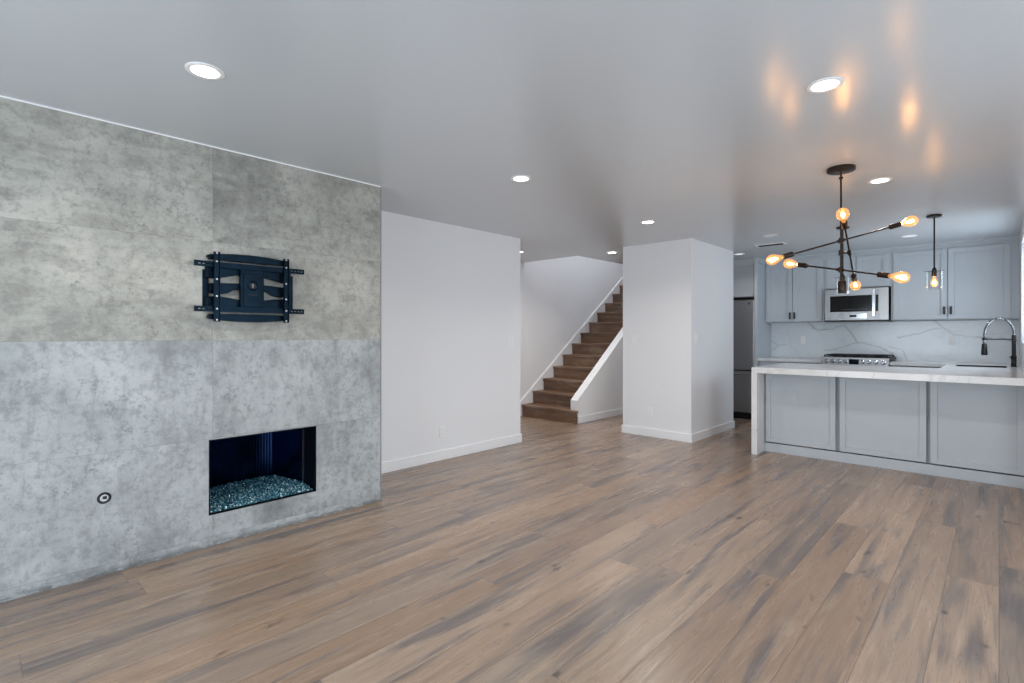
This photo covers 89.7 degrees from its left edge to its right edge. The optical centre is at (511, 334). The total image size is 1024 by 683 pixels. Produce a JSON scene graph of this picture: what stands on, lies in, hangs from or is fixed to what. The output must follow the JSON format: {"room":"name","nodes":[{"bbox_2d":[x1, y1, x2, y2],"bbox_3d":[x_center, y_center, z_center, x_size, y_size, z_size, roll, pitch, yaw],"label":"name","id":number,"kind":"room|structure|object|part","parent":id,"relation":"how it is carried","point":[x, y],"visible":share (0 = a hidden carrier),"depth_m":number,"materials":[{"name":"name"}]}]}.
{"room":"living room","nodes":[
{"label":"living room","id":0,"kind":"room"},
{"bbox_2d":[0,97,379,602],"bbox_3d":[-2.711,0.070,2.704,0.675,2.440,4.205,0,0,43],"label":"wall","id":1,"kind":"structure","parent":0,"point":[112,381],"depth_m":2.92,"materials":[{"name":"concrete"}]},
{"bbox_2d":[97,492,110,503],"bbox_3d":[-2.187,0.877,2.762,0.006,0.062,0.062,0,0,43],"label":"gas valve","id":2,"kind":"object","parent":1,"relation":"attached to","point":[105,497],"visible":1,"depth_m":2.76,"materials":[{"name":"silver metal"}]},
{"bbox_3d":[-2.188,0.877,2.763,0.002,0.038,0.038,0,0,43],"label":"plate","id":3,"kind":"part","parent":2,"relation":"part of","materials":[{"name":"silver metal"}]},
{"bbox_2d":[0,95,380,186],"bbox_3d":[-2.464,-1.147,2.471,0.003,0.007,4.205,0,0,43],"label":"trim","id":4,"kind":"structure","parent":1,"relation":"attached to","point":[0,95],"depth_m":2.97,"materials":[{"name":"white paint"}]},
{"bbox_2d":[194,251,303,322],"bbox_3d":[-1.651,-0.289,3.263,0.095,0.422,0.654,0,0,43],"label":"mount","id":5,"kind":"object","parent":1,"relation":"attached to","point":[251,287],"visible":1,"depth_m":3.22,"materials":[{"name":"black metal"}]},
{"bbox_3d":[-1.767,-0.287,3.085,0.019,0.418,0.032,0,0,43],"label":"rail","id":6,"kind":"part","parent":5,"relation":"part of","materials":[{"name":"blue metal"}]},
{"bbox_3d":[-1.777,-0.192,3.164,0.026,0.084,0.195,0,0,43],"label":"arm","id":7,"kind":"part","parent":5,"relation":"part of","materials":[{"name":"blue metal"}]},
{"bbox_3d":[-1.777,-0.386,3.164,0.026,0.092,0.195,0,0,43],"label":"arm","id":8,"kind":"part","parent":5,"relation":"part of","materials":[{"name":"blue metal"}]},
{"bbox_3d":[-1.771,-0.282,3.173,0.022,0.076,0.175,0,0,43],"label":"arm","id":9,"kind":"part","parent":5,"relation":"part of","materials":[{"name":"blue metal"}]},
{"bbox_3d":[-1.665,-0.102,3.270,0.038,0.048,0.491,0,0,43],"label":"arm","id":10,"kind":"part","parent":5,"relation":"part of","materials":[{"name":"blue metal"}]},
{"bbox_3d":[-1.676,-0.280,3.299,0.009,0.230,0.546,0,0,43],"label":"wall plate","id":11,"kind":"part","parent":5,"relation":"part of","materials":[{"name":"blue metal"}]},
{"bbox_3d":[-1.665,-0.476,3.270,0.038,0.048,0.491,0,0,43],"label":"arm","id":12,"kind":"part","parent":5,"relation":"part of","materials":[{"name":"blue metal"}]},
{"bbox_3d":[-1.648,-0.289,3.260,0.034,0.286,0.142,0,0,43],"label":"head plate","id":13,"kind":"part","parent":5,"relation":"part of","materials":[{"name":"blue metal"}]},
{"bbox_3d":[-1.569,-0.282,3.387,0.022,0.076,0.175,0,0,43],"label":"arm","id":14,"kind":"part","parent":5,"relation":"part of","materials":[{"name":"blue metal"}]},
{"bbox_3d":[-1.560,-0.192,3.393,0.026,0.084,0.195,0,0,43],"label":"arm","id":15,"kind":"part","parent":5,"relation":"part of","materials":[{"name":"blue metal"}]},
{"bbox_3d":[-1.560,-0.386,3.393,0.026,0.092,0.195,0,0,43],"label":"arm","id":16,"kind":"part","parent":5,"relation":"part of","materials":[{"name":"blue metal"}]},
{"bbox_3d":[-1.484,-0.287,3.385,0.019,0.418,0.032,0,0,43],"label":"rail","id":17,"kind":"part","parent":5,"relation":"part of","materials":[{"name":"blue metal"}]},
{"bbox_2d":[209,426,315,514],"bbox_3d":[-1.796,0.873,3.554,0.507,0.501,0.720,0,0,43],"label":"fireplace insert","id":18,"kind":"object","parent":1,"relation":"in","point":[290,453],"visible":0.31,"depth_m":3.74,"materials":[{"name":"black metal"}]},
{"bbox_3d":[-1.981,0.873,3.707,0.027,0.501,0.485,0,0,43],"label":"panel","id":19,"kind":"part","parent":18,"relation":"part of","materials":[{"name":"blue metal"}]},
{"bbox_2d":[210,475,312,512],"bbox_3d":[-1.778,1.066,3.530,0.461,0.060,0.663,0,0,43],"label":"glass","id":20,"kind":"object","parent":18,"relation":"in","point":[254,490],"visible":0.9,"depth_m":3.50,"materials":[{"name":"teal glass"}]},
{"bbox_3d":[-1.659,0.873,3.828,0.319,0.501,0.019,0,0,22],"label":"panel","id":21,"kind":"part","parent":18,"relation":"part of","materials":[{"name":"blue metal"}]},
{"bbox_2d":[380,187,380,500],"bbox_3d":[-1.019,0.073,4.002,0.007,2.433,0.007,0,0,43],"label":"trim","id":22,"kind":"structure","parent":1,"relation":"attached to","point":[380,187],"depth_m":4.00,"materials":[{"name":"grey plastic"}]},
{"bbox_2d":[381,211,519,462],"bbox_3d":[-0.921,0.070,5.175,0.120,2.440,2.845,0,0,43],"label":"wall","id":23,"kind":"structure","parent":0,"point":[450,294],"depth_m":5.33,"materials":[{"name":"white paint"}]},
{"bbox_2d":[439,426,444,437],"bbox_3d":[-0.718,1.000,5.297,0.008,0.115,0.070,0,0,43],"label":"wall outlet","id":24,"kind":"object","parent":23,"relation":"attached to","point":[441,428],"visible":1,"depth_m":5.29,"materials":[{"name":"white plastic"}]},
{"bbox_2d":[381,434,521,473],"bbox_3d":[-0.739,1.240,5.357,0.134,0.100,2.359,0,0,43],"label":"baseboard","id":25,"kind":"structure","parent":23,"relation":"attached to","point":[408,462],"depth_m":5.33,"materials":[{"name":"white paint"}]},
{"bbox_2d":[0,0,1023,263],"bbox_3d":[1.469,-1.250,4.391,7.500,0.200,12.800,0,0,43],"label":"ceiling","id":26,"kind":"structure","parent":0,"point":[699,120],"depth_m":2.58,"materials":[{"name":"paint"}]},
{"bbox_2d":[185,62,224,79],"bbox_3d":[-1.340,-1.147,2.248,0.152,0.006,0.152,0,0,43],"label":"recessed light","id":27,"kind":"object","parent":26,"relation":"in","point":[198,69],"visible":1,"depth_m":2.24,"materials":[{"name":"white plastic"}]},
{"bbox_2d":[190,65,219,77],"bbox_3d":[-1.340,-1.148,2.248,0.110,0.002,0.110,0,0,43],"label":"diffuser","id":28,"kind":"object","parent":27,"relation":"attached to","point":[201,71],"depth_m":2.25,"materials":[{"name":"white plastic"}]},
{"bbox_2d":[511,175,530,181],"bbox_3d":[0.067,-1.147,3.796,0.152,0.006,0.152,0,0,43],"label":"recessed light","id":29,"kind":"object","parent":26,"relation":"in","point":[520,178],"visible":1,"depth_m":3.79,"materials":[{"name":"white plastic"}]},
{"bbox_2d":[514,177,527,180],"bbox_3d":[0.067,-1.148,3.796,0.110,0.002,0.110,0,0,43],"label":"diffuser","id":30,"kind":"object","parent":29,"relation":"attached to","point":[515,178],"depth_m":3.80,"materials":[{"name":"white plastic"}]},
{"bbox_2d":[640,220,655,223],"bbox_3d":[1.390,-1.147,5.264,0.152,0.006,0.152,0,0,43],"label":"recessed light","id":31,"kind":"object","parent":26,"relation":"in","point":[647,221],"visible":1,"depth_m":5.27,"materials":[{"name":"white plastic"}]},
{"bbox_2d":[755,242,785,246],"bbox_3d":[3.307,-1.145,6.583,0.340,0.010,0.150,0,0,43],"label":"ceiling vent","id":32,"kind":"object","parent":26,"relation":"in","point":[780,243],"visible":1,"depth_m":6.55,"materials":[{"name":"white plastic"}]},
{"bbox_2d":[806,77,844,92],"bbox_3d":[1.442,-1.147,2.374,0.152,0.006,0.152,0,0,43],"label":"recessed light","id":33,"kind":"object","parent":26,"relation":"in","point":[828,84],"visible":1,"depth_m":2.37,"materials":[{"name":"white plastic"}]},
{"bbox_2d":[811,80,838,90],"bbox_3d":[1.442,-1.148,2.374,0.110,0.002,0.110,0,0,43],"label":"diffuser","id":34,"kind":"object","parent":33,"relation":"attached to","point":[822,85],"depth_m":2.37,"materials":[{"name":"white plastic"}]},
{"bbox_2d":[770,164,913,292],"bbox_3d":[2.299,-0.718,3.588,0.799,0.865,0.879,0,0,43],"label":"chandelier","id":35,"kind":"object","parent":26,"relation":"hanging from","point":[842,169],"visible":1,"depth_m":3.55,"materials":[{"name":"brown metal"}]},
{"bbox_2d":[782,252,794,258],"bbox_3d":[1.925,-0.551,3.587,0.079,0.051,0.037,0,0,5],"label":"socket","id":36,"kind":"object","parent":35,"relation":"attached to","point":[791,254],"depth_m":3.57,"materials":[{"name":"brown metal"}]},
{"bbox_2d":[797,262,807,267],"bbox_3d":[2.148,-0.512,3.803,0.037,0.049,0.079,0,0,-27],"label":"socket","id":37,"kind":"object","parent":35,"relation":"attached to","point":[802,265],"depth_m":3.79,"materials":[{"name":"brown metal"}]},
{"bbox_3d":[2.272,-0.747,3.557,0.028,0.754,0.028,0,0,43],"label":"stem","id":38,"kind":"part","parent":35,"relation":"part of","materials":[{"name":"brown metal"}]},
{"bbox_3d":[2.269,-0.447,3.560,0.012,0.124,0.481,0,0,-27],"label":"arm","id":39,"kind":"part","parent":35,"relation":"part of","materials":[{"name":"brown metal"}]},
{"bbox_3d":[2.272,-0.648,3.557,0.636,0.187,0.012,0,0,5],"label":"arm","id":40,"kind":"part","parent":35,"relation":"part of","materials":[{"name":"brown metal"}]},
{"bbox_2d":[841,219,847,228],"bbox_3d":[2.144,-0.711,3.321,0.037,0.059,0.079,0,0,38],"label":"socket","id":41,"kind":"object","parent":35,"relation":"attached to","point":[844,224],"depth_m":3.30,"materials":[{"name":"brown metal"}]},
{"bbox_3d":[2.331,-0.564,3.557,0.012,0.273,0.545,0,0,38],"label":"arm","id":42,"kind":"part","parent":35,"relation":"part of","materials":[{"name":"brown metal"}]},
{"bbox_2d":[851,274,856,281],"bbox_3d":[2.518,-0.417,3.792,0.037,0.059,0.079,0,0,38],"label":"socket","id":43,"kind":"object","parent":35,"relation":"attached to","point":[853,276],"depth_m":3.77,"materials":[{"name":"brown metal"}]},
{"bbox_2d":[876,272,890,277],"bbox_3d":[2.391,-0.382,3.317,0.037,0.049,0.079,0,0,-27],"label":"socket","id":44,"kind":"object","parent":35,"relation":"attached to","point":[879,274],"depth_m":3.30,"materials":[{"name":"brown metal"}]},
{"bbox_2d":[888,222,901,229],"bbox_3d":[2.620,-0.745,3.527,0.079,0.051,0.037,0,0,5],"label":"socket","id":45,"kind":"object","parent":35,"relation":"attached to","point":[898,224],"depth_m":3.51,"materials":[{"name":"brown metal"}]},
{"bbox_2d":[836,226,848,280],"bbox_3d":[3.542,-0.791,5.514,0.131,0.718,0.131,0,0,-7],"label":"pendant light","id":46,"kind":"object","parent":26,"relation":"hanging from","point":[837,228],"visible":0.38,"depth_m":5.51,"materials":[{"name":"brown metal"}]},
{"bbox_3d":[3.542,-0.882,5.514,0.013,0.495,0.013,0,0,28],"label":"rod","id":47,"kind":"part","parent":46,"relation":"part of","materials":[{"name":"brown metal"}]},
{"bbox_2d":[868,177,892,183],"bbox_3d":[2.748,-1.147,3.846,0.152,0.006,0.152,0,0,43],"label":"recessed light","id":48,"kind":"object","parent":26,"relation":"in","point":[886,179],"visible":1,"depth_m":3.84,"materials":[{"name":"white plastic"}]},
{"bbox_2d":[871,179,888,182],"bbox_3d":[2.748,-1.148,3.846,0.110,0.002,0.110,0,0,43],"label":"diffuser","id":49,"kind":"object","parent":48,"relation":"attached to","point":[874,180],"depth_m":3.84,"materials":[{"name":"white plastic"}]},
{"bbox_2d":[901,235,916,237],"bbox_3d":[4.635,-1.147,6.012,0.152,0.006,0.152,0,0,43],"label":"recessed light","id":50,"kind":"object","parent":26,"relation":"in","point":[905,236],"visible":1,"depth_m":6.02,"materials":[{"name":"white plastic"}]},
{"bbox_2d":[925,214,943,284],"bbox_3d":[4.068,-0.791,4.961,0.131,0.718,0.131,0,0,-7],"label":"pendant light","id":51,"kind":"object","parent":26,"relation":"hanging from","point":[934,270],"visible":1,"depth_m":4.96,"materials":[{"name":"brown metal"}]},
{"bbox_3d":[4.068,-0.882,4.961,0.013,0.495,0.013,0,0,-32],"label":"rod","id":52,"kind":"part","parent":51,"relation":"part of","materials":[{"name":"brown metal"}]},
{"bbox_2d":[925,267,943,275],"bbox_3d":[4.068,-0.603,4.961,0.110,0.084,0.110,0,0,-2],"label":"socket","id":53,"kind":"object","parent":51,"relation":"attached to","point":[934,271],"depth_m":4.95,"materials":[{"name":"brown metal"}]},
{"bbox_2d":[0,414,1023,682],"bbox_3d":[1.469,1.340,4.391,7.500,0.100,12.800,0,0,43],"label":"floor","id":54,"kind":"structure","parent":0,"point":[594,551],"depth_m":2.68,"materials":[{"name":"brown wood"}]},
{"bbox_2d":[520,277,622,423],"bbox_3d":[2.025,-0.083,9.354,1.086,2.746,4.405,0,0,43],"label":"staircase","id":55,"kind":"structure","parent":54,"relation":"on","point":[549,398],"depth_m":8.62,"materials":[{"name":"brown wood"}]},
{"bbox_2d":[733,300,753,419],"bbox_3d":[3.532,0.384,8.251,0.854,1.812,0.697,0,0,43],"label":"refrigerator","id":56,"kind":"object","parent":54,"relation":"on","point":[743,310],"visible":0.22,"depth_m":7.86,"materials":[{"name":"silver metal"}]},
{"bbox_3d":[3.352,0.873,8.061,0.854,0.635,0.070,0,0,43],"label":"freezer drawer","id":57,"kind":"part","parent":56,"relation":"part of","materials":[{"name":"silver metal"}]},
{"bbox_3d":[3.352,0.010,8.061,0.854,1.064,0.070,0,0,43],"label":"door","id":58,"kind":"part","parent":56,"relation":"part of","materials":[{"name":"silver metal"}]},
{"bbox_2d":[753,257,770,366],"bbox_3d":[3.876,0.070,7.937,0.065,2.439,0.700,0,0,43],"label":"panel","id":59,"kind":"object","parent":54,"relation":"on","point":[762,329],"visible":0.44,"depth_m":7.80,"materials":[{"name":"grey paint"}]},
{"bbox_3d":[3.752,-1.115,7.806,0.065,0.069,0.340,0,0,43],"label":"crown","id":60,"kind":"part","parent":59,"relation":"part of","materials":[{"name":"grey paint"}]},
{"bbox_2d":[759,361,820,365],"bbox_3d":[4.204,0.792,7.654,0.840,0.795,0.659,0,0,43],"label":"panel","id":61,"kind":"object","parent":54,"relation":"on","point":[761,363],"visible":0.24,"depth_m":7.58,"materials":[{"name":"grey paint"}]},
{"bbox_3d":[3.865,0.792,7.576,0.405,0.775,0.020,0,0,43],"label":"door","id":62,"kind":"part","parent":61,"relation":"part of","materials":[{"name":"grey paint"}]},
{"bbox_2d":[758,357,820,362],"bbox_3d":[4.208,0.374,7.657,0.842,0.039,0.649,0,0,43],"label":"countertop","id":63,"kind":"structure","parent":61,"relation":"on","point":[779,359],"depth_m":7.50,"materials":[{"name":"white stone"}]},
{"bbox_2d":[821,353,895,366],"bbox_3d":[4.750,0.763,7.062,0.758,0.974,0.724,0,0,43],"label":"gas range","id":64,"kind":"object","parent":54,"relation":"on","point":[834,358],"visible":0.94,"depth_m":6.84,"materials":[{"name":"silver metal"}]},
{"bbox_3d":[4.568,0.365,6.870,0.758,0.120,0.100,0,0,43],"label":"control panel","id":65,"kind":"part","parent":64,"relation":"part of","materials":[{"name":"silver metal"}]},
{"bbox_2d":[823,356,895,359],"bbox_3d":[4.787,0.320,7.101,0.756,0.030,0.616,0,0,43],"label":"cooktop","id":66,"kind":"object","parent":64,"relation":"in","point":[890,358],"depth_m":6.83,"materials":[{"name":"black metal"}]},
{"bbox_2d":[751,360,1023,454],"bbox_3d":[4.366,0.822,5.902,2.120,0.937,2.937,0,0,43],"label":"countertop","id":67,"kind":"structure","parent":54,"relation":"on","point":[948,372],"depth_m":5.35,"materials":[{"name":"white stone"}]},
{"bbox_2d":[766,373,838,450],"bbox_3d":[3.352,0.802,5.783,0.692,0.776,0.890,0,0,43],"label":"panel","id":68,"kind":"object","parent":67,"relation":"attached to","point":[802,410],"visible":0.66,"depth_m":5.44,"materials":[{"name":"grey paint"}]},
{"bbox_2d":[839,377,928,462],"bbox_3d":[3.866,0.802,5.297,0.720,0.776,0.890,0,0,43],"label":"panel","id":69,"kind":"object","parent":67,"relation":"attached to","point":[888,418],"visible":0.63,"depth_m":4.96,"materials":[{"name":"grey paint"}]},
{"bbox_2d":[929,381,1023,475],"bbox_3d":[4.248,0.802,4.709,0.642,0.776,0.560,0,0,43],"label":"panel","id":70,"kind":"object","parent":67,"relation":"attached to","point":[972,426],"visible":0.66,"depth_m":4.51,"materials":[{"name":"grey paint"}]},
{"bbox_2d":[956,365,1006,367],"bbox_3d":[5.233,0.472,5.745,0.418,0.236,0.418,0,0,43],"label":"sink","id":71,"kind":"object","parent":67,"relation":"in","point":[956,365],"visible":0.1,"depth_m":5.89,"materials":[{"name":"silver metal"}]},
{"bbox_2d":[981,317,1016,366],"bbox_3d":[5.398,0.080,5.710,0.294,0.545,0.082,0,0,43],"label":"faucet","id":72,"kind":"object","parent":67,"relation":"on","point":[984,351],"visible":1,"depth_m":5.66,"materials":[{"name":"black metal"}]},
{"bbox_3d":[5.399,0.053,5.726,0.259,0.024,0.042,0,0,43],"label":"support arm","id":73,"kind":"part","parent":72,"relation":"part of","materials":[{"name":"black metal"}]},
{"bbox_2d":[765,442,1023,488],"bbox_3d":[3.553,1.242,5.004,2.056,0.097,0.026,0,0,43],"label":"board","id":74,"kind":"object","parent":54,"relation":"on","point":[893,464],"visible":1,"depth_m":4.86,"materials":[{"name":"grey paint"}]},
{"bbox_2d":[890,365,940,367],"bbox_3d":[5.283,0.792,6.633,0.598,0.795,0.659,0,0,43],"label":"panel","id":75,"kind":"object","parent":54,"relation":"on","point":[890,365],"visible":0.12,"depth_m":6.45,"materials":[{"name":"grey paint"}]},
{"bbox_3d":[5.083,0.792,6.424,0.552,0.775,0.020,0,0,43],"label":"door","id":76,"kind":"part","parent":75,"relation":"part of","materials":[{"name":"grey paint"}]},
{"bbox_2d":[520,256,622,400],"bbox_3d":[0.598,-1.210,8.725,0.120,5.000,7.700,0,0,43],"label":"wall","id":77,"kind":"structure","parent":0,"point":[558,296],"depth_m":8.77,"materials":[{"name":"white paint"}]},
{"bbox_2d":[571,327,622,416],"bbox_3d":[2.392,0.070,9.068,0.125,2.440,4.335,0,0,43],"label":"wall","id":78,"kind":"structure","parent":0,"point":[602,389],"depth_m":7.98,"materials":[{"name":"white paint"}]},
{"bbox_2d":[578,408,622,423],"bbox_3d":[1.859,1.240,8.403,0.014,0.100,2.635,0,0,43],"label":"baseboard","id":79,"kind":"structure","parent":78,"relation":"attached to","point":[591,417],"depth_m":7.83,"materials":[{"name":"white paint"}]},
{"bbox_2d":[623,238,732,433],"bbox_3d":[2.259,0.070,6.947,0.932,2.440,1.340,0,0,43],"label":"wall column","id":80,"kind":"structure","parent":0,"point":[674,291],"depth_m":6.48,"materials":[{"name":"white paint"}]},
{"bbox_2d":[647,407,652,416],"bbox_3d":[1.743,0.980,6.508,0.070,0.115,0.008,0,0,43],"label":"wall outlet","id":81,"kind":"object","parent":80,"relation":"attached to","point":[649,410],"visible":1,"depth_m":6.51,"materials":[{"name":"white plastic"}]},
{"bbox_2d":[621,421,734,442],"bbox_3d":[2.259,1.240,6.947,0.960,0.100,1.368,0,0,43],"label":"baseboard","id":82,"kind":"structure","parent":80,"relation":"attached to","point":[676,436],"depth_m":6.47,"materials":[{"name":"white paint"}]},
{"bbox_2d":[733,299,1018,361],"bbox_3d":[5.046,0.070,7.395,6.030,2.440,0.120,0,0,43],"label":"wall","id":83,"kind":"structure","parent":0,"point":[745,299],"depth_m":7.13,"materials":[{"name":"white paint"}]},
{"bbox_2d":[733,265,753,299],"bbox_3d":[3.547,-0.812,8.316,0.928,0.475,0.599,0,0,43],"label":"upper cabinet","id":84,"kind":"object","parent":83,"relation":"attached to","point":[743,276],"visible":0.17,"depth_m":7.92,"materials":[{"name":"grey paint"}]},
{"bbox_2d":[733,258,753,266],"bbox_3d":[3.534,-1.099,8.302,0.928,0.099,0.640,0,0,43],"label":"trim","id":85,"kind":"structure","parent":84,"relation":"attached to","point":[743,262],"depth_m":7.88,"materials":[{"name":"grey paint"}]},
{"bbox_2d":[765,259,824,322],"bbox_3d":[4.289,-0.636,7.773,0.799,0.897,0.369,0,0,43],"label":"upper cabinet","id":86,"kind":"object","parent":83,"relation":"attached to","point":[793,293],"visible":0.94,"depth_m":7.65,"materials":[{"name":"grey paint"}]},
{"bbox_3d":[4.048,-0.636,7.802,0.360,0.877,0.020,0,0,43],"label":"door","id":87,"kind":"part","parent":86,"relation":"part of","materials":[{"name":"grey paint"}]},
{"bbox_3d":[4.324,-0.636,7.541,0.380,0.877,0.020,0,0,43],"label":"door","id":88,"kind":"part","parent":86,"relation":"part of","materials":[{"name":"grey paint"}]},
{"bbox_2d":[824,253,890,289],"bbox_3d":[4.873,-0.865,7.242,0.778,0.440,0.339,0,0,43],"label":"upper cabinet","id":89,"kind":"object","parent":83,"relation":"attached to","point":[875,263],"visible":0.85,"depth_m":7.08,"materials":[{"name":"grey paint"}]},
{"bbox_3d":[4.631,-0.865,7.251,0.355,0.420,0.020,0,0,43],"label":"door","id":90,"kind":"part","parent":89,"relation":"part of","materials":[{"name":"grey paint"}]},
{"bbox_2d":[825,287,891,321],"bbox_3d":[4.838,-0.407,7.201,0.740,0.458,0.447,0,0,43],"label":"microwave","id":91,"kind":"object","parent":89,"relation":"attached to","point":[873,303],"visible":1,"depth_m":7.04,"materials":[{"name":"silver metal"}]},
{"bbox_3d":[4.692,-0.253,7.087,0.320,0.070,0.003,0,0,43],"label":"control panel","id":92,"kind":"part","parent":91,"relation":"part of","materials":[{"name":"silver metal"}]},
{"bbox_3d":[4.853,-0.427,6.908,0.040,0.375,0.042,0,0,43],"label":"handle","id":93,"kind":"part","parent":91,"relation":"part of","materials":[{"name":"silver metal"}]},
{"bbox_3d":[4.896,-0.865,7.000,0.355,0.420,0.020,0,0,43],"label":"door","id":94,"kind":"part","parent":89,"relation":"part of","materials":[{"name":"grey paint"}]},
{"bbox_2d":[771,320,1018,363],"bbox_3d":[5.136,0.088,7.212,2.801,0.532,0.021,0,0,43],"label":"backsplash","id":95,"kind":"structure","parent":83,"relation":"attached to","point":[905,340],"depth_m":7.01,"materials":[{"name":"stone"}]},
{"bbox_2d":[801,336,805,343],"bbox_3d":[4.438,0.080,7.851,0.070,0.115,0.008,0,0,43],"label":"wall outlet","id":96,"kind":"object","parent":95,"relation":"attached to","point":[803,338],"visible":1,"depth_m":7.85,"materials":[{"name":"white plastic"}]},
{"bbox_2d":[948,336,955,344],"bbox_3d":[5.694,0.080,6.664,0.070,0.115,0.008,0,0,43],"label":"wall outlet","id":97,"kind":"object","parent":95,"relation":"attached to","point":[951,339],"visible":1,"depth_m":6.66,"materials":[{"name":"white plastic"}]},
{"bbox_2d":[891,242,1019,320],"bbox_3d":[5.589,-0.636,6.543,1.221,0.897,0.369,0,0,43],"label":"upper cabinet","id":98,"kind":"object","parent":83,"relation":"attached to","point":[980,282],"visible":1,"depth_m":6.39,"materials":[{"name":"grey paint"}]},
{"bbox_2d":[765,236,1019,263],"bbox_3d":[5.013,-1.117,7.082,2.803,0.065,0.380,0,0,43],"label":"trim","id":99,"kind":"structure","parent":98,"relation":"attached to","point":[1010,239],"depth_m":6.72,"materials":[{"name":"grey paint"}]},
{"bbox_3d":[5.263,-0.636,6.652,0.547,0.877,0.020,0,0,43],"label":"door","id":100,"kind":"part","parent":98,"relation":"part of","materials":[{"name":"grey paint"}]},
{"bbox_3d":[5.674,-0.636,6.264,0.563,0.877,0.020,0,0,43],"label":"door","id":101,"kind":"part","parent":98,"relation":"part of","materials":[{"name":"grey paint"}]},
{"bbox_2d":[1019,219,1023,369],"bbox_3d":[5.172,0.070,5.108,0.140,2.440,3.030,0,0,43],"label":"wall","id":102,"kind":"structure","parent":0,"point":[1021,320],"depth_m":5.61,"materials":[{"name":"white paint"}]}
]}

